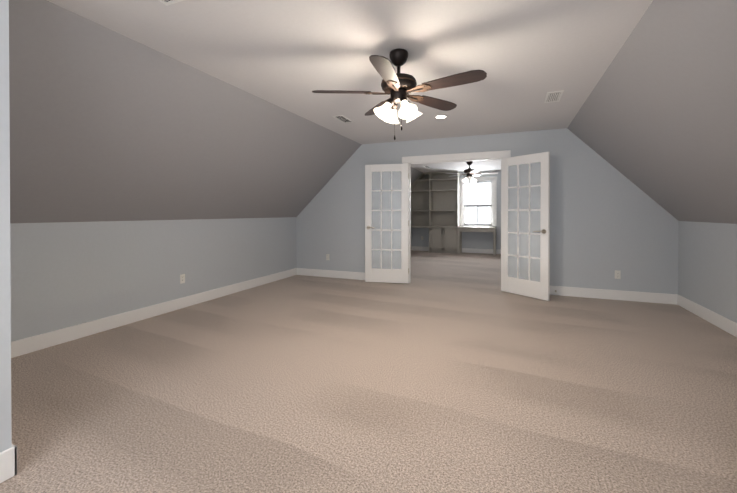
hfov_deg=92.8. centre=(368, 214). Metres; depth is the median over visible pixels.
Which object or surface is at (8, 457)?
baseboard
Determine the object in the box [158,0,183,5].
ceiling vent
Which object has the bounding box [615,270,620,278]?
electrical outlet
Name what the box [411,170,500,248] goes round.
wall
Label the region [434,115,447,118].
recessed light
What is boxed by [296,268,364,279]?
baseboard
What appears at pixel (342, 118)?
ceiling vent
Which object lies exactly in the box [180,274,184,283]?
outlet
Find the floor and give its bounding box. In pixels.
[0,250,736,492]
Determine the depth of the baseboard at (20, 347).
3.78 m
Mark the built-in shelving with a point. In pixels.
(435, 203)
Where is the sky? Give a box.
[465,183,490,223]
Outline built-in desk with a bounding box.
[458,226,495,255]
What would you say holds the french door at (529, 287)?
in the wall at (607, 219)
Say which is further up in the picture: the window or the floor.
the window
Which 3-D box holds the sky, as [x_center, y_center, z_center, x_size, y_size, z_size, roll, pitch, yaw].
[3.529,-0.357,10.920,4.400,5.000,0.010,0,0,22]
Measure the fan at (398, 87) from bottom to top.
0.675 m
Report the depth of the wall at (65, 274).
3.79 m
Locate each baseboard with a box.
[0,444,16,482]
[11,268,295,357]
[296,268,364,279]
[411,246,428,249]
[462,248,492,253]
[550,286,675,304]
[676,294,736,336]
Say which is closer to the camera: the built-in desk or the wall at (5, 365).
the wall at (5, 365)
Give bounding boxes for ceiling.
[9,0,422,222]
[47,0,652,172]
[567,0,736,223]
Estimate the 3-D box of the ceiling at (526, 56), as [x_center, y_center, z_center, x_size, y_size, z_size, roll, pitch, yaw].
[0.946,-1.308,4.618,3.230,0.120,12.740,0,0,22]
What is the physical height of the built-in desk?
0.790 m
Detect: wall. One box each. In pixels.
[0,0,11,451]
[10,217,296,341]
[296,128,678,293]
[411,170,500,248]
[678,221,736,322]
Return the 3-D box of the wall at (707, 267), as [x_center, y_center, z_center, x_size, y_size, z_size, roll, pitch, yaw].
[4.349,0.609,5.137,0.120,1.140,9.250,0,0,22]
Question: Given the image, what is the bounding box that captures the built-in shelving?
[411,171,459,253]
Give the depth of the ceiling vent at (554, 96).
3.68 m
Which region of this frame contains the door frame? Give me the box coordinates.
[402,150,510,283]
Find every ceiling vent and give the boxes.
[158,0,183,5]
[332,115,353,122]
[544,90,563,102]
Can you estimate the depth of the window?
10.44 m
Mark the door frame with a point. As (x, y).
(462, 156)
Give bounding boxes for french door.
[365,164,408,282]
[501,152,549,300]
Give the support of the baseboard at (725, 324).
attached to the wall at (707, 267)
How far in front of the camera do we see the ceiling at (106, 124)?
3.11 m
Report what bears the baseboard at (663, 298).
attached to the wall at (607, 219)
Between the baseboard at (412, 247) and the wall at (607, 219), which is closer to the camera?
the wall at (607, 219)
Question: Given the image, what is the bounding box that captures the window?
[460,176,496,226]
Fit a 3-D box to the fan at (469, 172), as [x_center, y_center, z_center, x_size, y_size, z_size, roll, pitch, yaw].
[2.447,-1.008,8.323,1.182,0.525,1.220,0,0,22]
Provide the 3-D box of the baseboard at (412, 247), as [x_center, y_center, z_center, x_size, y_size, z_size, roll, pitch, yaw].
[1.251,1.073,11.243,1.540,0.135,0.015,0,0,22]
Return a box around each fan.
[312,48,486,139]
[447,161,497,183]
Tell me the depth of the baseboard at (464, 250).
10.45 m
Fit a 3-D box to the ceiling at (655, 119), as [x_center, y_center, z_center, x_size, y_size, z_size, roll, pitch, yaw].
[3.120,-0.549,3.744,1.460,1.625,12.740,0,0,22]
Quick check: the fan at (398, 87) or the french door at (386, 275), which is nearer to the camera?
the fan at (398, 87)

